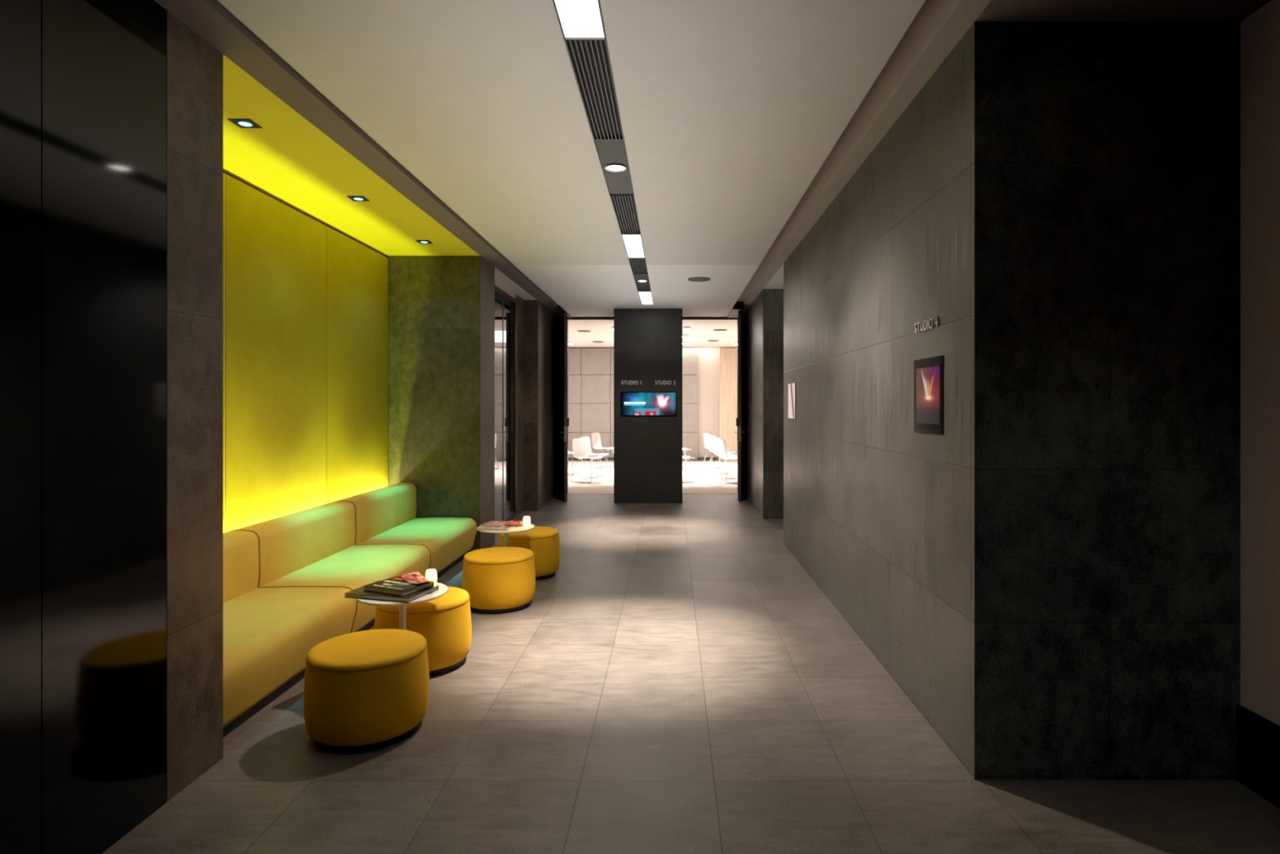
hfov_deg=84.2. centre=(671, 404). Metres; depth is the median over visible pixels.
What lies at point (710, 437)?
chair
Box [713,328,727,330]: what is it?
ceiling speaker
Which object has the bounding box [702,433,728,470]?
chair
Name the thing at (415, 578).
leaflet
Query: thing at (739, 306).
trim
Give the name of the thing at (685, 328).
spotlight
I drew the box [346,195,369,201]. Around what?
recessed light
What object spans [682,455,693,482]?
chair
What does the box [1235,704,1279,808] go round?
baseboard
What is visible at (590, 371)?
panels
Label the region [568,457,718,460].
baseboard
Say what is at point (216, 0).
ceiling trim
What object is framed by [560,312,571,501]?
door
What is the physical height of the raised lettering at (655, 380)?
0.057 m
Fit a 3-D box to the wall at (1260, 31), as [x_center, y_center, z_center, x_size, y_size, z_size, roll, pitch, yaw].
[2.365,-0.050,-0.084,0.171,3.100,5.833,0,0,0]
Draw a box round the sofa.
[222,482,476,737]
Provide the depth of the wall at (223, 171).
5.37 m
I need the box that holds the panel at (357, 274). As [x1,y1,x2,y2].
[326,226,387,503]
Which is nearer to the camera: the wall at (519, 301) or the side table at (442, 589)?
the side table at (442, 589)
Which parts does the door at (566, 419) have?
lock plate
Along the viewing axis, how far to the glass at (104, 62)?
2.35 m
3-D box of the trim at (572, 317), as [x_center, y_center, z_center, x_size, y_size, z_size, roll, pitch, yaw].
[-1.323,-1.457,11.895,0.885,0.044,0.070,0,0,0]
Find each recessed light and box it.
[227,119,262,128]
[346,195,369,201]
[415,240,432,243]
[594,137,634,194]
[633,272,650,290]
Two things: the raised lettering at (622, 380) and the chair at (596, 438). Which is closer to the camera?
the raised lettering at (622, 380)
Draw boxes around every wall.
[222,171,384,256]
[384,255,494,551]
[494,279,524,515]
[524,299,559,511]
[559,316,568,493]
[568,346,737,460]
[719,347,737,461]
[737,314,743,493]
[743,288,783,518]
[783,22,1240,779]
[1240,0,1279,725]
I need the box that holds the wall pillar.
[613,308,682,502]
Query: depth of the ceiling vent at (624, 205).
5.49 m
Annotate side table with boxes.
[355,582,448,630]
[477,524,534,546]
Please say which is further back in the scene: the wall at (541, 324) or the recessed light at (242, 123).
the wall at (541, 324)
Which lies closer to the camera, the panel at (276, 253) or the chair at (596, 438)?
the panel at (276, 253)
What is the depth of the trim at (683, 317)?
11.86 m
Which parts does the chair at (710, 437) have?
leg, leg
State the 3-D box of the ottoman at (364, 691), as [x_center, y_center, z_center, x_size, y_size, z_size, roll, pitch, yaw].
[-1.402,1.302,3.275,0.535,0.396,0.535,0,0,0]
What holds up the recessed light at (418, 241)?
attached to the ceiling at (290, 160)
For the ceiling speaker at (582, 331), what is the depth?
14.67 m
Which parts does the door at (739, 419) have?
lock plate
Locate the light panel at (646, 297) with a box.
[638,290,653,304]
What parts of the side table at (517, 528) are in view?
leg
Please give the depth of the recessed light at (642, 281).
8.54 m
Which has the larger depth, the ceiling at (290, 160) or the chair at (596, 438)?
the chair at (596, 438)
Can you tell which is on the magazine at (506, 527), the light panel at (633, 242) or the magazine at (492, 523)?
the magazine at (492, 523)
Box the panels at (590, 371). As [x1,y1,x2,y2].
[568,348,697,459]
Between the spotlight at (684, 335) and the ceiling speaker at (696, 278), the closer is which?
the ceiling speaker at (696, 278)
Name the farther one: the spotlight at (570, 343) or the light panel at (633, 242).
the spotlight at (570, 343)
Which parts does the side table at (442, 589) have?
leg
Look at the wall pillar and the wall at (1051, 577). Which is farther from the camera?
the wall pillar
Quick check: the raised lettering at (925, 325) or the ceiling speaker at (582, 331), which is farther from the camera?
the ceiling speaker at (582, 331)
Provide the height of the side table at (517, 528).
0.502 m
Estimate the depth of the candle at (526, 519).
5.78 m
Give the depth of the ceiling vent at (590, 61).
3.31 m
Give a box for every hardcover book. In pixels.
[344,580,438,602]
[363,576,434,595]
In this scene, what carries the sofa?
on the floor
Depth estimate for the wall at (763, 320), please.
9.36 m
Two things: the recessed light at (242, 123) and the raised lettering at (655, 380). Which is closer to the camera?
the recessed light at (242, 123)
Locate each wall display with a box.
[620,391,676,415]
[788,382,795,418]
[913,355,943,434]
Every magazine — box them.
[476,524,515,530]
[480,520,506,526]
[506,520,523,524]
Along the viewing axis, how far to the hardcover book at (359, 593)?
3.65 m
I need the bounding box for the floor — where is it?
[102,460,1279,853]
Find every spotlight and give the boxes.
[568,341,573,345]
[682,333,688,337]
[683,326,690,330]
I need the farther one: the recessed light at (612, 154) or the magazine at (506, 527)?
the magazine at (506, 527)
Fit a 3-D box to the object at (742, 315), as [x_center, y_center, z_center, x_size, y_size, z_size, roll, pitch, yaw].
[2.614,-0.050,12.011,2.972,3.100,0.179,0,0,0]
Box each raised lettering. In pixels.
[621,380,638,384]
[655,380,675,384]
[914,315,939,333]
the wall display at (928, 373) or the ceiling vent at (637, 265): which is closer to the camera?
the wall display at (928, 373)
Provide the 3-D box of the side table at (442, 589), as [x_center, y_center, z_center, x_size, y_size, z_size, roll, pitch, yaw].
[-1.437,1.249,3.787,0.464,0.502,0.464,0,0,0]
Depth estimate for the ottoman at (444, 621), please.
3.93 m
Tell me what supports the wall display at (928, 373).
attached to the wall at (1051, 577)
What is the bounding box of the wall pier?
[166,10,222,802]
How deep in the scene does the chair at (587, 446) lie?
14.87 m
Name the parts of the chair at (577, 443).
leg, leg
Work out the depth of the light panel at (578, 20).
2.73 m
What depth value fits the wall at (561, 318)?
11.92 m
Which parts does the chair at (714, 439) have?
leg, leg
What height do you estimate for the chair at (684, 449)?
0.834 m
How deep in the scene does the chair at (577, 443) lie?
13.99 m
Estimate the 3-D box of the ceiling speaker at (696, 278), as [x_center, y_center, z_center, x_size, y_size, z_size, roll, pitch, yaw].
[0.327,-1.471,8.290,0.269,0.010,0.269,0,0,0]
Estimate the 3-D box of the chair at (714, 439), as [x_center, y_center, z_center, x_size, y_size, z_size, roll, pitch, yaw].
[1.128,1.078,14.553,0.502,0.834,0.463,0,0,-23]
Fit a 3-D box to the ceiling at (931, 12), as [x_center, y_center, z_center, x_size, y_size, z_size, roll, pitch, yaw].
[1.016,-1.601,4.500,0.172,0.039,15.000,0,0,0]
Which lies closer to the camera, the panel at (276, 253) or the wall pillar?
the panel at (276, 253)
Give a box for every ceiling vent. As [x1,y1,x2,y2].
[564,40,624,140]
[609,194,640,234]
[628,257,648,275]
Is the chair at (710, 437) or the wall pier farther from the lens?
the chair at (710, 437)
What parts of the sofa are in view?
backrest, seat, backrest, seat, backrest, seat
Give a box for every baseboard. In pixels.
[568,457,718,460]
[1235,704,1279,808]
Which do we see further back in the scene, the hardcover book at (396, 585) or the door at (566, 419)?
the door at (566, 419)
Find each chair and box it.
[568,450,584,475]
[569,438,603,482]
[577,435,608,478]
[591,432,613,468]
[682,448,690,470]
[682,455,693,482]
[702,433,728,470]
[706,435,735,474]
[710,436,737,479]
[715,439,737,483]
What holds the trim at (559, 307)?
attached to the wall at (561, 318)
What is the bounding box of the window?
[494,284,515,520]
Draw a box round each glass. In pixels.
[0,0,40,853]
[40,0,166,853]
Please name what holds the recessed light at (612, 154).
in the ceiling at (730, 110)
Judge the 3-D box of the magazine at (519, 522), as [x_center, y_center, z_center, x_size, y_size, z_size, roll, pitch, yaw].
[-1.290,0.974,5.860,0.150,0.008,0.170,0,0,-12]
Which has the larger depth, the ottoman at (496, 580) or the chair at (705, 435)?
the chair at (705, 435)
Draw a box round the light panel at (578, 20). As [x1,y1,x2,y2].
[552,0,606,40]
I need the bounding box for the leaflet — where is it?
[400,571,436,584]
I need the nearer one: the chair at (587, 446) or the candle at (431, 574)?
the candle at (431, 574)
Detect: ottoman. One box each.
[303,628,429,753]
[373,586,471,676]
[462,546,535,613]
[498,525,559,580]
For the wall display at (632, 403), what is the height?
0.369 m
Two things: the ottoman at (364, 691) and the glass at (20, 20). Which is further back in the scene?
the ottoman at (364, 691)
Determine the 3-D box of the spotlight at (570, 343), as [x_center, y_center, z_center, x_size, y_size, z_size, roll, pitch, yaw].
[-2.450,-1.502,17.200,0.150,0.075,0.150,0,0,0]
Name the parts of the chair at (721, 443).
leg, leg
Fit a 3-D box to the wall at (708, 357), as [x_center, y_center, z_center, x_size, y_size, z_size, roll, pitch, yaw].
[-0.650,-0.100,19.300,8.100,3.200,0.200,0,0,0]
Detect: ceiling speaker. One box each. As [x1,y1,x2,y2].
[577,329,591,332]
[688,276,711,281]
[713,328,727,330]
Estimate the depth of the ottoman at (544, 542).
6.06 m
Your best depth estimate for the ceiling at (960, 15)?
2.83 m
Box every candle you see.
[425,568,436,584]
[523,515,530,527]
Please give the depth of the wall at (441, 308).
7.06 m
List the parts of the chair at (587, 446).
leg, leg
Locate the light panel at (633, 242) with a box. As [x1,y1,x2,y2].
[621,231,644,258]
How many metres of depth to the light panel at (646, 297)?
9.78 m
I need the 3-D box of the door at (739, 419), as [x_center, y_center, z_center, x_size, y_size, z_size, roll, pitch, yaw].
[1.105,0.029,11.472,0.168,2.918,0.853,0,0,5]
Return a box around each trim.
[557,304,572,317]
[567,316,613,319]
[682,316,737,319]
[726,301,744,317]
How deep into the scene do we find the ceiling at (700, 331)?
15.23 m
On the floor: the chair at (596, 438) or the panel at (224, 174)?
the chair at (596, 438)
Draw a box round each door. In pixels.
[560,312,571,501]
[733,313,744,500]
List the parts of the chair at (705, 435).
leg, leg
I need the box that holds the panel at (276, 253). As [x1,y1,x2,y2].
[225,173,326,532]
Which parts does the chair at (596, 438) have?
leg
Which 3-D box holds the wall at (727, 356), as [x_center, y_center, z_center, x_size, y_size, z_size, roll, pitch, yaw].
[2.245,-0.015,19.050,1.910,3.030,0.300,0,0,0]
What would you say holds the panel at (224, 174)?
attached to the wall at (223, 171)
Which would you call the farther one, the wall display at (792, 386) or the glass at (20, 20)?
the wall display at (792, 386)
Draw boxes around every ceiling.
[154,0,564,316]
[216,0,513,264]
[217,0,925,316]
[222,54,479,255]
[568,320,737,346]
[737,0,953,301]
[741,0,1271,314]
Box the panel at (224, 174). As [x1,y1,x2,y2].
[222,172,225,533]
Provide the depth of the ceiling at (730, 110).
3.57 m
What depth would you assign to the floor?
3.03 m
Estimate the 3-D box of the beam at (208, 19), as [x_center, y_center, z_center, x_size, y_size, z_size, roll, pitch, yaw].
[-1.935,-1.555,4.500,0.430,0.130,15.000,0,0,0]

